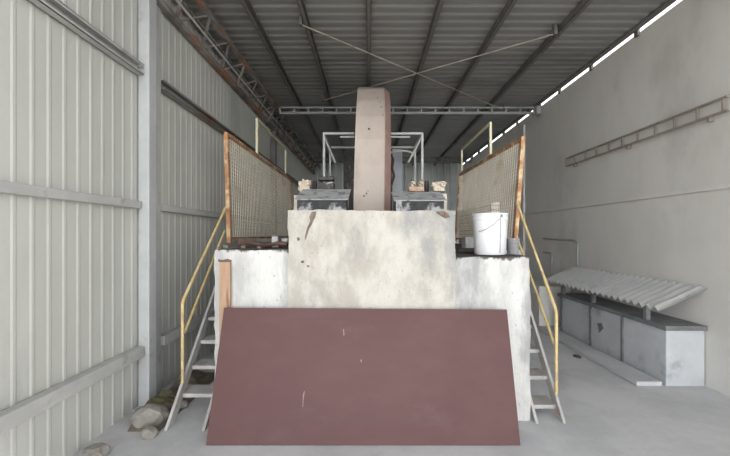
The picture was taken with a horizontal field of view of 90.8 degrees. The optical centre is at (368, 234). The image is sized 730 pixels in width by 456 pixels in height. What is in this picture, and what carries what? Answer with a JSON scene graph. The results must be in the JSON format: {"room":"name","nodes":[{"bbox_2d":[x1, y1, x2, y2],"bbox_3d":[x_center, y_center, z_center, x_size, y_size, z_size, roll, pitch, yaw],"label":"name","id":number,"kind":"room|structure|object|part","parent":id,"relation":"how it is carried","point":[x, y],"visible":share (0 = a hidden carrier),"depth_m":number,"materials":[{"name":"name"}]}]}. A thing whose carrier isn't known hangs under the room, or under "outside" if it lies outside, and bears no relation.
{"room":"industrial workshop","nodes":[
{"label":"industrial workshop","id":0,"kind":"room"},
{"bbox_2d":[0,0,311,455],"bbox_3d":[-2.228,-0.580,7.650,0.044,4.440,12.700,0,0,0],"label":"wall","id":1,"kind":"structure","parent":0,"point":[69,110],"depth_m":2.85,"materials":[{"name":"white metal"}]},
{"bbox_2d":[0,180,140,207],"bbox_3d":[-2.171,-0.285,2.360,0.050,0.070,2.080,0,0,0],"label":"beam","id":2,"kind":"structure","parent":1,"relation":"attached to","point":[7,187],"depth_m":2.52,"materials":[{"name":"metal"}]},
{"bbox_2d":[0,346,143,433],"bbox_3d":[-2.159,1.100,2.360,0.075,0.100,2.080,0,0,0],"label":"beam","id":3,"kind":"structure","parent":1,"relation":"attached to","point":[18,413],"depth_m":2.51,"materials":[{"name":"metal"}]},
{"bbox_2d":[28,0,143,74],"bbox_3d":[-2.161,-1.560,2.360,0.070,0.100,2.080,0,0,0],"label":"beam","id":4,"kind":"structure","parent":1,"relation":"attached to","point":[56,9],"depth_m":2.76,"materials":[{"name":"metal"}]},
{"bbox_2d":[161,309,214,345],"bbox_3d":[-2.159,1.100,5.883,0.075,0.100,4.295,0,0,0],"label":"beam","id":5,"kind":"structure","parent":1,"relation":"attached to","point":[175,333],"depth_m":4.03,"materials":[{"name":"metal"}]},
{"bbox_2d":[161,204,270,223],"bbox_3d":[-2.171,-0.285,5.883,0.050,0.070,4.295,0,0,0],"label":"beam","id":6,"kind":"structure","parent":1,"relation":"attached to","point":[165,208],"depth_m":4.48,"materials":[{"name":"metal"}]},
{"bbox_2d":[161,80,273,163],"bbox_3d":[-2.161,-1.560,5.883,0.070,0.100,4.295,0,0,0],"label":"beam","id":7,"kind":"structure","parent":1,"relation":"attached to","point":[167,89],"depth_m":4.49,"materials":[{"name":"metal"}]},
{"bbox_2d":[157,0,320,173],"bbox_3d":[-2.022,-2.498,7.675,0.305,0.295,12.550,0,0,0],"label":"girder","id":8,"kind":"object","parent":1,"relation":"attached to","point":[174,18],"visible":0.96,"depth_m":5.26,"materials":[{"name":"metal"}]},
{"bbox_2d":[279,106,540,115],"bbox_3d":[0.835,-2.566,7.450,5.380,0.166,0.160,0,0,0],"label":"truss","id":9,"kind":"object","parent":8,"relation":"attached to","point":[537,109],"visible":0.89,"depth_m":7.42,"materials":[{"name":"metal"}]},
{"bbox_2d":[277,166,298,186],"bbox_3d":[-2.161,-1.560,11.165,0.070,0.100,5.590,0,0,0],"label":"beam","id":10,"kind":"structure","parent":1,"relation":"attached to","point":[293,180],"depth_m":10.16,"materials":[{"name":"metal"}]},
{"bbox_2d":[312,163,462,243],"bbox_3d":[0.700,-0.580,14.015,5.900,4.440,0.090,0,0,0],"label":"wall","id":11,"kind":"structure","parent":0,"point":[449,173],"depth_m":14.00,"materials":[{"name":"grey metal"}]},
{"bbox_2d":[72,325,729,455],"bbox_3d":[0.725,1.740,7.800,6.450,0.200,13.000,0,0,0],"label":"floor","id":12,"kind":"structure","parent":0,"point":[606,414],"depth_m":3.02,"materials":[{"name":"concrete"}]},
{"bbox_2d":[82,442,110,455],"bbox_3d":[-2.021,1.597,2.658,0.166,0.080,0.167,0,0,0],"label":"lump","id":13,"kind":"object","parent":12,"relation":"on","point":[96,449],"visible":1,"depth_m":2.65,"materials":[{"name":"grey stone"}]},
{"bbox_2d":[132,0,161,411],"bbox_3d":[-2.113,-0.346,3.550,0.166,3.968,0.420,0,0,0],"label":"steel column","id":14,"kind":"structure","parent":12,"relation":"on","point":[149,13],"depth_m":3.44,"materials":[{"name":"white metal"}]},
{"bbox_2d":[140,426,158,439],"bbox_3d":[-1.791,1.601,2.930,0.138,0.072,0.123,0,0,0],"label":"lump","id":15,"kind":"object","parent":12,"relation":"on","point":[149,432],"visible":1,"depth_m":2.90,"materials":[{"name":"grey stone"}]},
{"bbox_2d":[127,369,213,431],"bbox_3d":[-1.880,1.548,3.650,0.270,0.180,1.300,0,0,0],"label":"dirt","id":16,"kind":"object","parent":12,"relation":"on","point":[167,397],"visible":0.51,"depth_m":3.56,"materials":[{"name":"brown soil"}]},
{"bbox_2d":[129,404,169,427],"bbox_3d":[-1.909,1.554,3.145,0.316,0.166,0.243,0,0,0],"label":"rock","id":17,"kind":"object","parent":16,"relation":"on","point":[148,414],"visible":0.95,"depth_m":3.06,"materials":[{"name":"grey stone"}]},
{"bbox_2d":[180,400,188,408],"bbox_3d":[-1.772,1.603,3.419,0.100,0.068,0.091,0,0,-40],"label":"lump","id":18,"kind":"object","parent":16,"relation":"on","point":[184,404],"visible":0.66,"depth_m":3.40,"materials":[{"name":"grey stone"}]},
{"bbox_2d":[164,207,226,430],"bbox_3d":[-1.542,0.654,3.661,0.346,1.967,1.317,0,0,0],"label":"stair","id":19,"kind":"structure","parent":12,"relation":"on","point":[194,390],"depth_m":3.42,"materials":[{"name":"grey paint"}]},
{"bbox_3d":[-1.700,0.988,3.283,0.028,0.735,0.029,0,0,0],"label":"rail post","id":20,"kind":"part","parent":19,"relation":"part of","materials":[{"name":"yellow metal"}]},
{"bbox_3d":[-1.700,0.151,3.773,0.029,0.962,1.003,0,0,0],"label":"rail","id":21,"kind":"part","parent":19,"relation":"part of","materials":[{"name":"yellow metal"}]},
{"bbox_3d":[-1.700,0.428,3.776,0.026,0.967,0.936,0,0,0],"label":"rail","id":22,"kind":"part","parent":19,"relation":"part of","materials":[{"name":"yellow metal"}]},
{"bbox_2d":[224,132,291,242],"bbox_3d":[-1.710,-0.576,6.129,0.083,1.339,3.582,0,0,0],"label":"mesh fence","id":23,"kind":"object","parent":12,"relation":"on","point":[274,229],"visible":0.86,"depth_m":5.29,"materials":[{"name":"metal"}]},
{"bbox_3d":[-1.710,-0.565,4.360,0.083,1.317,0.045,0,0,0],"label":"post","id":24,"kind":"part","parent":23,"relation":"part of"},
{"bbox_3d":[-1.730,-1.223,6.130,0.040,0.045,3.575,0,0,0],"label":"rail","id":25,"kind":"part","parent":23,"relation":"part of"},
{"bbox_3d":[-1.693,0.041,6.130,0.030,0.030,3.540,0,0,0],"label":"rail","id":26,"kind":"part","parent":23,"relation":"part of","materials":[{"name":"metal"}]},
{"bbox_2d":[256,118,286,174],"bbox_3d":[-1.760,-1.542,6.627,0.034,0.578,1.977,0,0,0],"label":"guard rail","id":27,"kind":"object","parent":23,"relation":"on","point":[257,119],"visible":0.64,"depth_m":6.25,"materials":[{"name":"yellow metal"}]},
{"bbox_3d":[-1.760,-1.534,5.655,0.034,0.561,0.034,0,0,0],"label":"post","id":28,"kind":"part","parent":27,"relation":"part of","materials":[{"name":"yellow metal"}]},
{"bbox_3d":[-1.760,-1.534,7.600,0.030,0.561,0.030,0,0,0],"label":"post","id":29,"kind":"part","parent":27,"relation":"part of","materials":[{"name":"yellow metal"}]},
{"bbox_3d":[-1.710,-0.565,7.900,0.078,1.317,0.040,0,0,0],"label":"post","id":30,"kind":"part","parent":23,"relation":"part of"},
{"bbox_2d":[236,241,286,246],"bbox_3d":[-1.000,0.089,3.463,0.543,0.060,0.191,0,0,16],"label":"rod","id":31,"kind":"object","parent":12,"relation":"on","point":[243,242],"visible":0.99,"depth_m":3.46,"materials":[{"name":"metal"}]},
{"bbox_2d":[239,238,288,241],"bbox_3d":[-1.068,0.051,3.639,0.595,0.040,0.040,0,0,22],"label":"bar","id":32,"kind":"object","parent":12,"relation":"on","point":[240,239],"visible":0.93,"depth_m":3.62,"materials":[{"name":"brown metal"}]},
{"bbox_2d":[271,131,276,242],"bbox_3d":[-2.113,-0.346,8.180,0.166,3.968,0.420,0,0,0],"label":"steel column","id":33,"kind":"structure","parent":12,"relation":"on","point":[273,141],"depth_m":8.05,"materials":[{"name":"grey metal"}]},
{"bbox_2d":[272,236,278,247],"bbox_3d":[-0.909,0.067,3.500,0.060,0.108,0.060,0,0,0],"label":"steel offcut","id":34,"kind":"object","parent":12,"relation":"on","point":[274,238],"visible":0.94,"depth_m":3.47,"materials":[{"name":"white metal"}]},
{"bbox_2d":[294,195,296,209],"bbox_3d":[-0.919,-0.363,4.788,0.135,0.319,0.179,0,0,0],"label":"stand","id":35,"kind":"object","parent":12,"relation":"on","point":[295,196],"visible":0.22,"depth_m":4.70,"materials":[{"name":"beige metal"}]},
{"bbox_2d":[298,179,311,192],"bbox_3d":[-0.844,-0.643,4.751,0.166,0.192,0.202,0,0,0],"label":"pump","id":36,"kind":"object","parent":35,"relation":"on","point":[304,184],"visible":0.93,"depth_m":4.69,"materials":[{"name":"beige metal"}]},
{"bbox_3d":[-0.844,-0.683,4.760,0.166,0.083,0.083,0,0,0],"label":"pump casing","id":37,"kind":"part","parent":36,"relation":"part of","materials":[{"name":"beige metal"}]},
{"bbox_2d":[312,181,316,188],"bbox_3d":[-0.747,-0.474,4.950,0.045,0.541,0.170,0,0,0],"label":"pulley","id":38,"kind":"object","parent":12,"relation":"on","point":[314,183],"visible":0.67,"depth_m":4.88,"materials":[{"name":"black metal"}]},
{"bbox_2d":[294,189,350,210],"bbox_3d":[-0.543,-0.396,4.370,0.623,0.385,0.500,0,0,0],"label":"machine cover","id":39,"kind":"object","parent":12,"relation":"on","point":[307,199],"visible":0.82,"depth_m":4.15,"materials":[{"name":"grey metal"}]},
{"bbox_3d":[-0.543,-0.494,4.370,0.623,0.188,0.500,0,0,0],"label":"sloped lid","id":40,"kind":"part","parent":39,"relation":"part of","materials":[{"name":"grey metal"}]},
{"bbox_2d":[318,176,334,188],"bbox_3d":[-0.637,-0.544,5.405,0.236,0.676,0.211,0,0,0],"label":"block","id":41,"kind":"object","parent":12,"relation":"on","point":[330,185],"visible":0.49,"depth_m":5.33,"materials":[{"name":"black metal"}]},
{"bbox_2d":[344,151,354,210],"bbox_3d":[-0.401,-0.978,7.700,0.253,1.549,0.400,0,0,0],"label":"column","id":42,"kind":"structure","parent":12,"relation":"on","point":[349,156],"depth_m":7.50,"materials":[{"name":"black metal"}]},
{"bbox_2d":[206,308,519,444],"bbox_3d":[-0.044,1.131,2.945,2.449,1.019,0.290,0,0,0],"label":"plywood board","id":43,"kind":"object","parent":12,"relation":"on","point":[284,376],"visible":1,"depth_m":2.92,"materials":[{"name":"red wood"}]},
{"bbox_2d":[353,87,390,210],"bbox_3d":[0.060,-1.387,6.587,0.575,2.367,2.826,0,0,0],"label":"hood","id":44,"kind":"object","parent":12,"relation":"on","point":[372,163],"visible":0.96,"depth_m":5.26,"materials":[{"name":"paint"}]},
{"bbox_2d":[214,209,530,420],"bbox_3d":[0.025,0.714,5.854,3.650,1.876,5.492,0,0,0],"label":"concrete plinth","id":45,"kind":"object","parent":12,"relation":"on","point":[357,259],"depth_m":3.12,"materials":[{"name":"white concrete"}]},
{"bbox_3d":[-1.253,0.937,3.139,0.092,1.402,0.027,0,0,0],"label":"timber strip","id":46,"kind":"part","parent":45,"relation":"part of","materials":[{"name":"brown wood"}]},
{"bbox_2d":[456,248,473,251],"bbox_3d":[1.105,0.160,3.840,0.330,0.039,0.120,0,0,2],"label":"plank","id":47,"kind":"object","parent":45,"relation":"on","point":[457,249],"visible":0.5,"depth_m":3.78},
{"bbox_2d":[462,237,473,247],"bbox_3d":[1.177,0.100,4.099,0.205,0.157,0.168,0,0,0],"label":"block","id":48,"kind":"object","parent":45,"relation":"on","point":[467,242],"visible":0.38,"depth_m":4.02,"materials":[{"name":"grey concrete"}]},
{"bbox_2d":[472,213,507,254],"bbox_3d":[1.136,-0.009,3.375,0.321,0.380,0.331,0,0,0],"label":"paint bucket","id":49,"kind":"object","parent":45,"relation":"on","point":[489,229],"visible":1,"depth_m":3.25,"materials":[{"name":"white plastic"}]},
{"bbox_2d":[507,238,519,253],"bbox_3d":[1.368,0.105,3.420,0.120,0.152,0.120,0,0,0],"label":"tin can","id":50,"kind":"object","parent":45,"relation":"on","point":[512,243],"visible":0.94,"depth_m":3.37,"materials":[{"name":"silver metal"}]},
{"bbox_2d":[323,132,423,182],"bbox_3d":[0.069,-0.958,6.475,1.680,1.510,0.992,0,0,0],"label":"frame","id":51,"kind":"object","parent":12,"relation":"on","point":[421,137],"visible":0.78,"depth_m":6.04,"materials":[{"name":"grey metal"}]},
{"bbox_3d":[-0.750,-0.947,6.000,0.039,1.489,0.039,0,0,-23],"label":"leg","id":52,"kind":"part","parent":51,"relation":"part of","materials":[{"name":"grey metal"}]},
{"bbox_3d":[-0.750,-0.947,6.950,0.039,1.489,0.039,0,0,-23],"label":"leg","id":53,"kind":"part","parent":51,"relation":"part of","materials":[{"name":"grey metal"}]},
{"bbox_3d":[0.888,-0.947,6.950,0.039,1.489,0.039,0,0,-23],"label":"leg","id":54,"kind":"part","parent":51,"relation":"part of","materials":[{"name":"grey metal"}]},
{"bbox_3d":[0.888,-0.947,6.000,0.039,1.489,0.039,0,0,23],"label":"leg","id":55,"kind":"part","parent":51,"relation":"part of","materials":[{"name":"grey metal"}]},
{"bbox_2d":[390,145,394,209],"bbox_3d":[0.465,-1.016,7.247,0.125,1.611,0.150,0,0,0],"label":"hose","id":56,"kind":"object","parent":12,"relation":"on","point":[392,158],"visible":0.65,"depth_m":7.18,"materials":[{"name":"black rubber"}]},
{"bbox_2d":[391,149,401,209],"bbox_3d":[0.581,-0.999,7.700,0.232,1.591,0.400,0,0,0],"label":"column","id":57,"kind":"structure","parent":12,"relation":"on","point":[397,184],"depth_m":7.50,"materials":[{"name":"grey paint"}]},
{"bbox_2d":[391,192,446,209],"bbox_3d":[0.597,-0.379,4.370,0.628,0.352,0.500,0,0,0],"label":"machine cover","id":58,"kind":"object","parent":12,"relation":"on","point":[401,200],"visible":0.76,"depth_m":4.15,"materials":[{"name":"grey metal"}]},
{"bbox_3d":[0.597,-0.471,4.370,0.628,0.167,0.500,0,0,0],"label":"sloped lid","id":59,"kind":"part","parent":58,"relation":"part of","materials":[{"name":"grey metal"}]},
{"bbox_2d":[424,181,428,191],"bbox_3d":[0.793,-0.474,4.950,0.045,0.541,0.170,0,0,0],"label":"pulley","id":60,"kind":"object","parent":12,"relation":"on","point":[426,183],"visible":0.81,"depth_m":4.90,"materials":[{"name":"black metal"}]},
{"bbox_2d":[442,194,446,209],"bbox_3d":[0.960,-0.371,4.787,0.123,0.337,0.185,0,0,0],"label":"stand","id":61,"kind":"object","parent":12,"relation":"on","point":[444,195],"visible":0.2,"depth_m":4.70,"materials":[{"name":"beige metal"}]},
{"bbox_2d":[431,181,445,192],"bbox_3d":[0.919,-0.632,4.753,0.182,0.151,0.207,0,0,0],"label":"pump","id":62,"kind":"object","parent":61,"relation":"on","point":[437,186],"visible":0.97,"depth_m":4.69,"materials":[{"name":"beige metal"}]},
{"bbox_3d":[0.917,-0.663,4.760,0.177,0.089,0.089,0,0,0],"label":"pump casing","id":63,"kind":"part","parent":62,"relation":"part of","materials":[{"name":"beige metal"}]},
{"bbox_2d":[455,136,524,240],"bbox_3d":[1.823,-0.566,5.889,0.142,1.382,3.062,0,0,0],"label":"mesh fence","id":64,"kind":"object","parent":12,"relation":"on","point":[521,140],"visible":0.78,"depth_m":5.27,"materials":[{"name":"metal"}]},
{"bbox_3d":[1.823,-0.555,7.400,0.137,1.361,0.040,0,0,0],"label":"post","id":65,"kind":"part","parent":64,"relation":"part of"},
{"bbox_2d":[461,122,491,171],"bbox_3d":[1.901,-1.517,6.501,0.034,0.505,1.769,0,0,0],"label":"guard rail","id":66,"kind":"object","parent":64,"relation":"on","point":[489,124],"visible":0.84,"depth_m":6.05,"materials":[{"name":"yellow metal"}]},
{"bbox_3d":[1.901,-1.508,7.370,0.030,0.488,0.030,0,0,0],"label":"post","id":67,"kind":"part","parent":66,"relation":"part of","materials":[{"name":"yellow metal"}]},
{"bbox_3d":[1.901,-1.508,5.633,0.034,0.488,0.034,0,0,0],"label":"post","id":68,"kind":"part","parent":66,"relation":"part of","materials":[{"name":"yellow metal"}]},
{"bbox_3d":[1.871,-1.204,5.890,0.040,0.106,3.051,0,0,0],"label":"rail","id":69,"kind":"part","parent":64,"relation":"part of","materials":[{"name":"brown metal"}]},
{"bbox_3d":[1.823,-0.526,4.380,0.142,1.300,0.045,0,0,0],"label":"post","id":70,"kind":"part","parent":64,"relation":"part of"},
{"bbox_2d":[515,202,565,423],"bbox_3d":[1.582,0.630,3.721,0.268,2.013,1.197,0,0,0],"label":"stair","id":71,"kind":"structure","parent":12,"relation":"on","point":[537,401],"depth_m":3.41,"materials":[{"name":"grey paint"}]},
{"bbox_3d":[1.700,0.506,3.727,0.026,1.005,0.864,0,0,0],"label":"rail","id":72,"kind":"part","parent":71,"relation":"part of","materials":[{"name":"yellow metal"}]},
{"bbox_3d":[1.700,0.169,3.700,0.029,1.091,0.891,0,0,0],"label":"rail","id":73,"kind":"part","parent":71,"relation":"part of","materials":[{"name":"yellow metal"}]},
{"bbox_3d":[1.700,1.071,3.268,0.028,0.735,0.029,0,0,0],"label":"rail post","id":74,"kind":"part","parent":71,"relation":"part of","materials":[{"name":"yellow metal"}]},
{"bbox_2d":[529,280,571,325],"bbox_3d":[3.345,1.279,6.925,0.590,0.718,0.950,0,0,0],"label":"block","id":75,"kind":"object","parent":12,"relation":"on","point":[555,289],"visible":0.41,"depth_m":6.45,"materials":[{"name":"paint"}]},
{"bbox_2d":[540,329,661,385],"bbox_3d":[3.040,1.614,5.000,0.280,0.048,2.200,0,0,0],"label":"kerb","id":76,"kind":"object","parent":12,"relation":"on","point":[636,377],"visible":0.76,"depth_m":4.54,"materials":[{"name":"concrete"}]},
{"bbox_2d":[558,293,707,385],"bbox_3d":[3.415,1.310,4.980,0.450,0.660,2.220,0,0,0],"label":"cabinet","id":77,"kind":"object","parent":12,"relation":"on","point":[670,350],"visible":0.88,"depth_m":4.30,"materials":[{"name":"grey metal"}]},
{"bbox_2d":[546,266,707,319],"bbox_3d":[3.375,0.760,5.135,0.510,0.439,2.570,0,0,0],"label":"sheet","id":78,"kind":"object","parent":77,"relation":"on","point":[650,293],"visible":1,"depth_m":4.62,"materials":[{"name":"grey metal"}]},
{"bbox_3d":[0.719,-0.414,5.436,0.214,0.422,0.181,0,0,0],"label":"stand","id":79,"kind":"object","parent":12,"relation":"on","visible":0},
{"bbox_2d":[408,180,423,191],"bbox_3d":[0.720,-0.737,5.409,0.250,0.184,0.192,0,0,0],"label":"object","id":80,"kind":"object","parent":79,"relation":"on","point":[412,186],"visible":0.91,"depth_m":5.34,"materials":[{"name":"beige metal"}]},
{"bbox_2d":[183,0,666,163],"bbox_3d":[0.608,-2.815,7.850,6.015,0.070,13.100,0,0,0],"label":"ceiling","id":81,"kind":"structure","parent":0,"point":[399,28],"depth_m":5.50,"materials":[{"name":"grey metal"}]},
{"bbox_2d":[240,0,331,165],"bbox_3d":[-1.452,-2.734,7.670,0.055,0.088,12.640,0,0,0],"label":"beam","id":82,"kind":"structure","parent":81,"relation":"attached to","point":[246,4],"depth_m":5.52,"materials":[{"name":"metal"}]},
{"bbox_2d":[297,0,344,151],"bbox_3d":[-0.802,-2.734,7.670,0.055,0.088,12.640,0,0,0],"label":"beam","id":83,"kind":"structure","parent":81,"relation":"attached to","point":[301,5],"depth_m":5.44,"materials":[{"name":"metal"}]},
{"bbox_2d":[366,0,370,86],"bbox_3d":[-0.003,-2.734,7.670,0.055,0.088,12.640,0,0,0],"label":"beam","id":84,"kind":"structure","parent":81,"relation":"attached to","point":[368,2],"depth_m":4.95,"materials":[{"name":"metal"}]},
{"bbox_2d":[314,153,470,162],"bbox_3d":[0.805,-2.618,12.200,5.320,0.320,0.060,0,0,0],"label":"truss","id":85,"kind":"object","parent":81,"relation":"attached to","point":[332,161],"visible":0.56,"depth_m":12.18,"materials":[{"name":"metal"}]},
{"bbox_2d":[299,15,504,110],"bbox_3d":[1.011,-2.719,6.133,4.959,0.118,0.072,0,0,-40],"label":"rod","id":86,"kind":"object","parent":81,"relation":"attached to","point":[300,16],"visible":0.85,"depth_m":5.38,"materials":[{"name":"metal"}]},
{"bbox_3d":[-0.866,-2.719,4.567,0.040,0.118,0.060,0,0,0],"label":"plate","id":87,"kind":"part","parent":86,"relation":"part of","materials":[{"name":"metal"}]},
{"bbox_2d":[394,0,443,148],"bbox_3d":[0.838,-2.734,7.670,0.055,0.088,12.640,0,0,0],"label":"beam","id":88,"kind":"structure","parent":81,"relation":"attached to","point":[439,4],"depth_m":5.35,"materials":[{"name":"metal"}]},
{"bbox_2d":[322,23,557,101],"bbox_3d":[0.771,-2.709,5.923,4.167,0.138,0.072,0,0,35],"label":"rod","id":89,"kind":"object","parent":81,"relation":"attached to","point":[555,25],"visible":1,"depth_m":5.37,"materials":[{"name":"metal"}]},
{"bbox_3d":[2.450,-2.709,4.747,0.040,0.138,0.060,0,0,0],"label":"plate","id":90,"kind":"part","parent":89,"relation":"part of","materials":[{"name":"metal"}]},
{"bbox_2d":[412,0,517,165],"bbox_3d":[1.677,-2.734,7.670,0.055,0.088,12.640,0,0,0],"label":"beam","id":91,"kind":"structure","parent":81,"relation":"attached to","point":[510,4],"depth_m":5.49,"materials":[{"name":"metal"}]},
{"bbox_2d":[434,0,592,165],"bbox_3d":[2.547,-2.734,7.670,0.055,0.088,12.640,0,0,0],"label":"beam","id":92,"kind":"structure","parent":81,"relation":"attached to","point":[583,4],"depth_m":5.62,"materials":[{"name":"metal"}]},
{"bbox_2d":[460,0,676,163],"bbox_3d":[3.588,-2.735,7.665,0.116,0.090,12.630,0,0,0],"label":"edge angle","id":93,"kind":"object","parent":81,"relation":"attached to","point":[635,30],"visible":0.88,"depth_m":5.67,"materials":[{"name":"metal"}]},
{"bbox_2d":[459,202,498,243],"bbox_3d":[1.965,0.566,6.600,0.130,2.148,2.000,0,0,0],"label":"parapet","id":94,"kind":"object","parent":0,"point":[463,229],"visible":0.07,"depth_m":6.74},
{"bbox_2d":[463,0,729,396],"bbox_3d":[3.710,-0.547,7.680,0.120,4.375,12.760,0,0,0],"label":"wall","id":95,"kind":"structure","parent":0,"point":[680,62],"depth_m":4.72,"materials":[{"name":"paint"}]},
{"bbox_2d":[520,125,524,254],"bbox_3d":[3.623,-0.471,8.500,0.047,4.218,0.200,0,0,0],"label":"pilaster","id":96,"kind":"object","parent":95,"relation":"attached to","point":[522,128],"visible":0.5,"depth_m":8.40,"materials":[{"name":"paint"}]},
{"bbox_2d":[543,252,552,275],"bbox_3d":[3.625,0.630,7.318,0.038,0.568,0.364,0,0,0],"label":"conduit pipe","id":97,"kind":"object","parent":95,"relation":"attached to","point":[543,252],"visible":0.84,"depth_m":7.14,"materials":[{"name":"grey metal"}]},
{"bbox_2d":[543,238,577,264],"bbox_3d":[3.630,0.287,6.877,0.032,0.466,1.246,0,0,0],"label":"conduit pipe","id":98,"kind":"object","parent":95,"relation":"attached to","point":[543,238],"visible":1,"depth_m":6.36,"materials":[{"name":"grey metal"}]},
{"bbox_2d":[525,183,729,214],"bbox_3d":[3.634,-0.500,4.890,0.027,0.050,6.980,0,0,0],"label":"wall rail","id":99,"kind":"object","parent":95,"relation":"attached to","point":[725,185],"visible":1,"depth_m":4.68,"materials":[{"name":"metal"}]},
{"bbox_2d":[566,95,728,166],"bbox_3d":[3.612,-1.300,5.080,0.070,0.201,2.959,0,0,0],"label":"ladder","id":100,"kind":"object","parent":95,"relation":"attached to","point":[710,118],"visible":1,"depth_m":4.40,"materials":[{"name":"grey metal"}]}
]}

